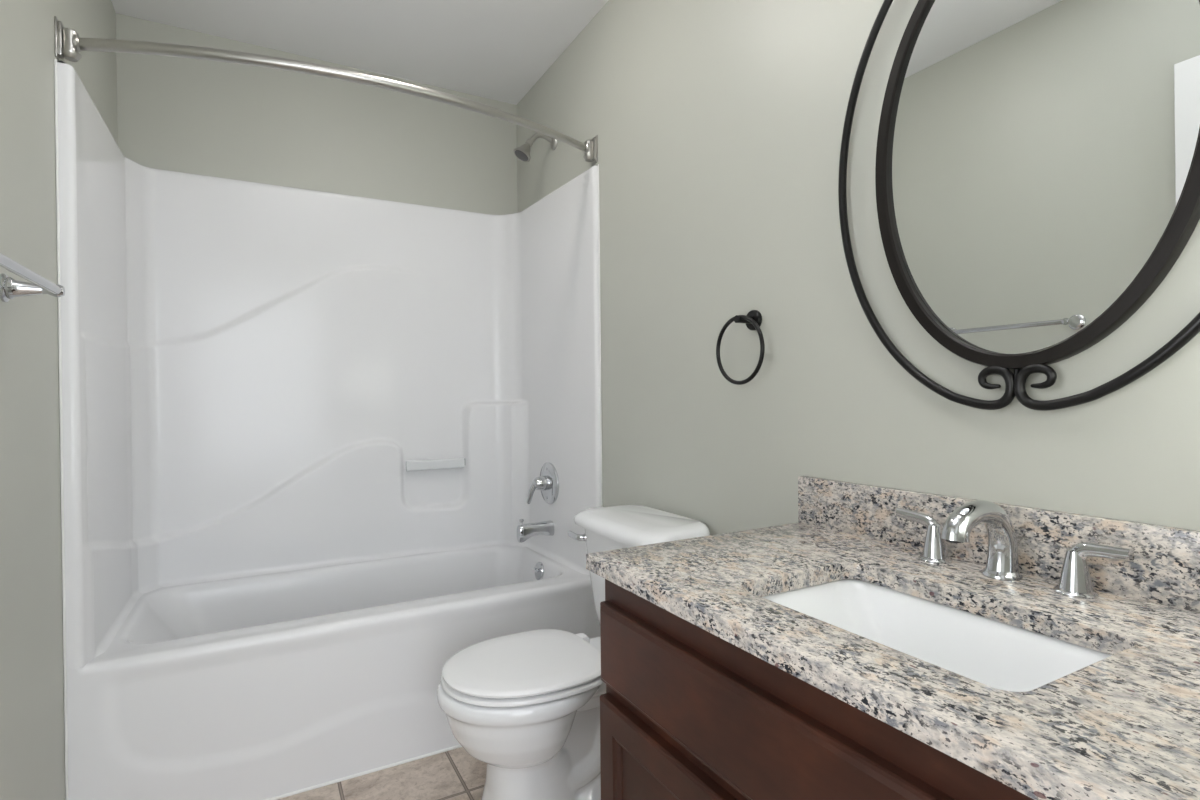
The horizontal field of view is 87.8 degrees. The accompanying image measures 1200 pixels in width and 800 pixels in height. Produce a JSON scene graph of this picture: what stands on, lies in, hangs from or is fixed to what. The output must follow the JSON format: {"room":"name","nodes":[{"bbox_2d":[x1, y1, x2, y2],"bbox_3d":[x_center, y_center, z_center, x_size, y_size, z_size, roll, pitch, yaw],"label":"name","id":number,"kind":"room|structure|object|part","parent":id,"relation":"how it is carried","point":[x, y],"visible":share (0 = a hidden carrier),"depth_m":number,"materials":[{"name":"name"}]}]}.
{"room":"bathroom","nodes":[
{"label":"bathroom","id":0,"kind":"room"},
{"bbox_2d":[0,0,117,799],"bbox_3d":[-1.082,-0.123,0.977,0.100,2.520,2.827,-1,0,-29],"label":"wall","id":1,"kind":"structure","parent":0,"point":[32,733],"depth_m":1.35,"materials":[{"name":"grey paint"}]},
{"bbox_2d":[0,253,64,301],"bbox_3d":[-0.998,-0.217,1.021,0.093,0.055,0.519,-1,0,-29],"label":"towel bar","id":2,"kind":"object","parent":1,"relation":"attached to","point":[10,288],"visible":1,"depth_m":1.19,"materials":[{"name":"silver metal"}]},
{"bbox_3d":[-1.109,-0.217,1.224,0.093,0.055,0.055,-1,0,-29],"label":"post","id":3,"kind":"part","parent":2,"relation":"part of","materials":[{"name":"silver metal"}]},
{"bbox_2d":[54,16,597,164],"bbox_3d":[-0.649,-0.905,1.856,1.524,0.098,0.186,-1,0,-29],"label":"shower curtain rod","id":4,"kind":"object","parent":1,"relation":"attached to","point":[68,43],"visible":0.99,"depth_m":1.67,"materials":[{"name":"silver metal"}]},
{"bbox_3d":[-1.344,-0.897,1.556,0.009,0.084,0.028,-1,0,-29],"label":"plate","id":5,"kind":"part","parent":4,"relation":"part of","materials":[{"name":"silver metal"}]},
{"bbox_3d":[-0.024,-0.915,2.282,0.009,0.084,0.028,-1,0,-29],"label":"plate","id":6,"kind":"part","parent":4,"relation":"part of","materials":[{"name":"silver metal"}]},
{"bbox_2d":[116,13,517,214],"bbox_3d":[-1.076,-0.134,2.651,1.724,2.520,0.100,-1,0,-29],"label":"wall","id":7,"kind":"structure","parent":0,"point":[227,120],"depth_m":2.53,"materials":[{"name":"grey paint"}]},
{"bbox_2d":[111,0,607,104],"bbox_3d":[-0.408,-1.433,1.404,1.724,0.080,2.927,-1,0,-29],"label":"ceiling","id":8,"kind":"structure","parent":0,"point":[498,50],"depth_m":2.35,"materials":[{"name":"white paint"}]},
{"bbox_2d":[278,747,486,799],"bbox_3d":[-0.382,1.167,1.420,1.724,0.080,2.927,-1,0,-29],"label":"floor","id":9,"kind":"structure","parent":0,"point":[454,774],"depth_m":1.83,"materials":[{"name":"tile"}]},
{"bbox_2d":[54,59,602,799],"bbox_3d":[-0.854,0.141,2.254,1.524,1.974,0.808,-1,0,-29],"label":"shower","id":10,"kind":"object","parent":9,"relation":"on","point":[306,435],"visible":0.88,"depth_m":2.32,"materials":[{"name":"white plastic"}]},
{"bbox_2d":[91,545,589,660],"bbox_3d":[-0.851,0.841,2.265,1.512,0.363,0.741,-1,0,-29],"label":"tub basin","id":11,"kind":"object","parent":10,"relation":"in","point":[160,616],"depth_m":2.36,"materials":[{"name":"white plastic"}]},
{"bbox_2d":[517,519,553,542],"bbox_3d":[-0.264,0.528,2.553,0.150,0.094,0.058,-1,0,-29],"label":"tub spout","id":12,"kind":"object","parent":10,"relation":"attached to","point":[524,531],"visible":1,"depth_m":2.53,"materials":[{"name":"silver metal"}]},
{"bbox_3d":[-0.249,0.703,2.558,0.018,0.076,0.076,-1,0,-29],"label":"overflow plate","id":13,"kind":"part","parent":10,"relation":"part of","materials":[{"name":"silver metal"}]},
{"bbox_2d":[527,462,558,503],"bbox_3d":[-0.249,0.346,2.573,0.098,0.172,0.172,-1,0,-29],"label":"shower valve","id":14,"kind":"object","parent":10,"relation":"attached to","point":[547,483],"visible":1,"depth_m":2.56,"materials":[{"name":"silver metal"}]},
{"bbox_3d":[-0.269,0.377,2.570,0.065,0.105,0.032,-1,0,-16],"label":"valve lever","id":15,"kind":"part","parent":14,"relation":"part of","materials":[{"name":"silver metal"}]},
{"bbox_2d":[437,504,709,799],"bbox_3d":[-0.094,0.732,1.711,0.696,0.779,0.470,-1,0,-29],"label":"toilet","id":16,"kind":"object","parent":9,"relation":"on","point":[525,705],"visible":0.59,"depth_m":1.58,"materials":[{"name":"white ceramic"}]},
{"bbox_3d":[-0.205,0.691,1.650,0.414,0.020,0.374,-1,0,-29],"label":"lid","id":17,"kind":"part","parent":16,"relation":"part of","materials":[{"name":"white plastic"}]},
{"bbox_3d":[-0.095,0.921,1.711,0.688,0.402,0.387,-1,0,-29],"label":"bowl","id":18,"kind":"part","parent":16,"relation":"part of","materials":[{"name":"white ceramic"}]},
{"bbox_3d":[-0.206,0.712,1.649,0.417,0.014,0.380,-1,0,-29],"label":"seat","id":19,"kind":"part","parent":16,"relation":"part of","materials":[{"name":"white plastic"}]},
{"bbox_3d":[-0.076,0.422,1.937,0.024,0.023,0.080,-1,0,-44],"label":"lever arm","id":20,"kind":"part","parent":16,"relation":"part of","materials":[{"name":"silver metal"}]},
{"bbox_3d":[0.117,0.549,1.827,0.212,0.331,0.410,-1,0,-29],"label":"tank","id":21,"kind":"part","parent":16,"relation":"part of","materials":[{"name":"white ceramic"}]},
{"bbox_3d":[0.105,0.365,1.820,0.235,0.049,0.470,-1,0,-29],"label":"tank lid","id":22,"kind":"part","parent":16,"relation":"part of","materials":[{"name":"white ceramic"}]},
{"bbox_2d":[600,579,1033,799],"bbox_3d":[0.465,0.716,0.868,0.561,0.811,0.936,-1,0,-29],"label":"vanity cabinet","id":23,"kind":"object","parent":9,"relation":"on","point":[687,712],"visible":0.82,"depth_m":0.83,"materials":[{"name":"brown wood"}]},
{"bbox_3d":[0.119,0.773,0.940,0.022,0.473,0.456,-1,0,-29],"label":"door","id":24,"kind":"part","parent":23,"relation":"part of","materials":[{"name":"brown wood"}]},
{"bbox_2d":[586,476,1199,799],"bbox_3d":[0.453,0.244,0.873,0.567,0.133,0.964,-1,0,-29],"label":"countertop","id":25,"kind":"structure","parent":23,"relation":"on","point":[1123,725],"depth_m":0.81,"materials":[{"name":"stone"}]},
{"bbox_2d":[762,579,1111,691],"bbox_3d":[0.420,0.381,0.844,0.328,0.139,0.469,-1,0,-29],"label":"undermount sink","id":26,"kind":"object","parent":25,"relation":"in","point":[989,652],"visible":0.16,"depth_m":0.93,"materials":[{"name":"white ceramic"}]},
{"bbox_2d":[896,500,1133,598],"bbox_3d":[0.585,0.217,0.967,0.169,0.126,0.351,-1,0,-29],"label":"widespread faucet","id":27,"kind":"object","parent":25,"relation":"on","point":[1002,563],"visible":1,"depth_m":0.95,"materials":[{"name":"silver metal"}]},
{"bbox_3d":[0.567,0.217,1.110,0.019,0.041,0.082,-1,0,-36],"label":"lever","id":28,"kind":"part","parent":27,"relation":"part of","materials":[{"name":"silver metal"}]},
{"bbox_3d":[0.584,0.246,1.087,0.052,0.066,0.052,-1,0,-29],"label":"handle","id":29,"kind":"part","parent":27,"relation":"part of","materials":[{"name":"silver metal"}]},
{"bbox_3d":[0.586,0.217,0.962,0.166,0.125,0.045,-1,0,-29],"label":"spout","id":30,"kind":"part","parent":27,"relation":"part of","materials":[{"name":"silver metal"}]},
{"bbox_3d":[0.687,0.246,0.901,0.052,0.066,0.052,-1,0,-29],"label":"handle","id":31,"kind":"part","parent":27,"relation":"part of","materials":[{"name":"silver metal"}]},
{"bbox_3d":[0.697,0.219,0.875,0.019,0.038,0.082,-1,0,-22],"label":"lever","id":32,"kind":"part","parent":27,"relation":"part of","materials":[{"name":"silver metal"}]},
{"bbox_2d":[516,0,1199,534],"bbox_3d":[0.341,-0.143,1.760,0.100,2.520,2.827,-1,0,-29],"label":"wall","id":33,"kind":"structure","parent":0,"point":[718,125],"depth_m":1.49,"materials":[{"name":"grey paint"}]},
{"bbox_2d":[514,133,557,161],"bbox_3d":[-0.266,-1.035,2.551,0.180,0.129,0.074,-1,0,-29],"label":"shower fixture","id":34,"kind":"object","parent":33,"relation":"attached to","point":[522,152],"visible":0.98,"depth_m":2.53,"materials":[{"name":"silver metal"}]},
{"bbox_3d":[-0.241,-1.070,2.565,0.122,0.057,0.021,-1,0,-29],"label":"shower arm","id":35,"kind":"part","parent":34,"relation":"part of","materials":[{"name":"silver metal"}]},
{"bbox_2d":[716,310,764,384],"bbox_3d":[0.363,-0.132,1.552,0.060,0.188,0.172,-1,0,-29],"label":"towel ring","id":36,"kind":"object","parent":33,"relation":"attached to","point":[753,319],"visible":1,"depth_m":1.54,"materials":[{"name":"black metal"}]},
{"bbox_3d":[0.359,-0.200,1.550,0.052,0.019,0.019,-1,0,-29],"label":"post","id":37,"kind":"part","parent":36,"relation":"part of","materials":[{"name":"black metal"}]},
{"bbox_3d":[0.384,-0.200,1.564,0.011,0.051,0.051,-1,0,-29],"label":"wall plate","id":38,"kind":"part","parent":36,"relation":"part of","materials":[{"name":"black metal"}]},
{"bbox_2d":[798,476,1199,612],"bbox_3d":[0.692,0.226,1.005,0.020,0.105,0.964,-1,0,-29],"label":"backsplash","id":39,"kind":"structure","parent":33,"relation":"attached to","point":[1164,569],"depth_m":0.98,"materials":[{"name":"stone"}]},
{"bbox_2d":[838,0,1199,410],"bbox_3d":[0.674,-0.435,1.010,0.029,0.904,0.689,-1,0,-29],"label":"oval mirror","id":40,"kind":"object","parent":33,"relation":"attached to","point":[1037,168],"visible":1,"depth_m":0.99,"materials":[{"name":"black metal"}]},
{"bbox_3d":[0.586,-0.435,1.157,0.016,0.904,0.346,-1,0,-29],"label":"scroll rod","id":41,"kind":"part","parent":40,"relation":"part of","materials":[{"name":"black metal"}]},
{"bbox_3d":[0.751,-0.435,0.857,0.016,0.904,0.346,-1,0,-29],"label":"scroll rod","id":42,"kind":"part","parent":40,"relation":"part of","materials":[{"name":"black metal"}]}
]}

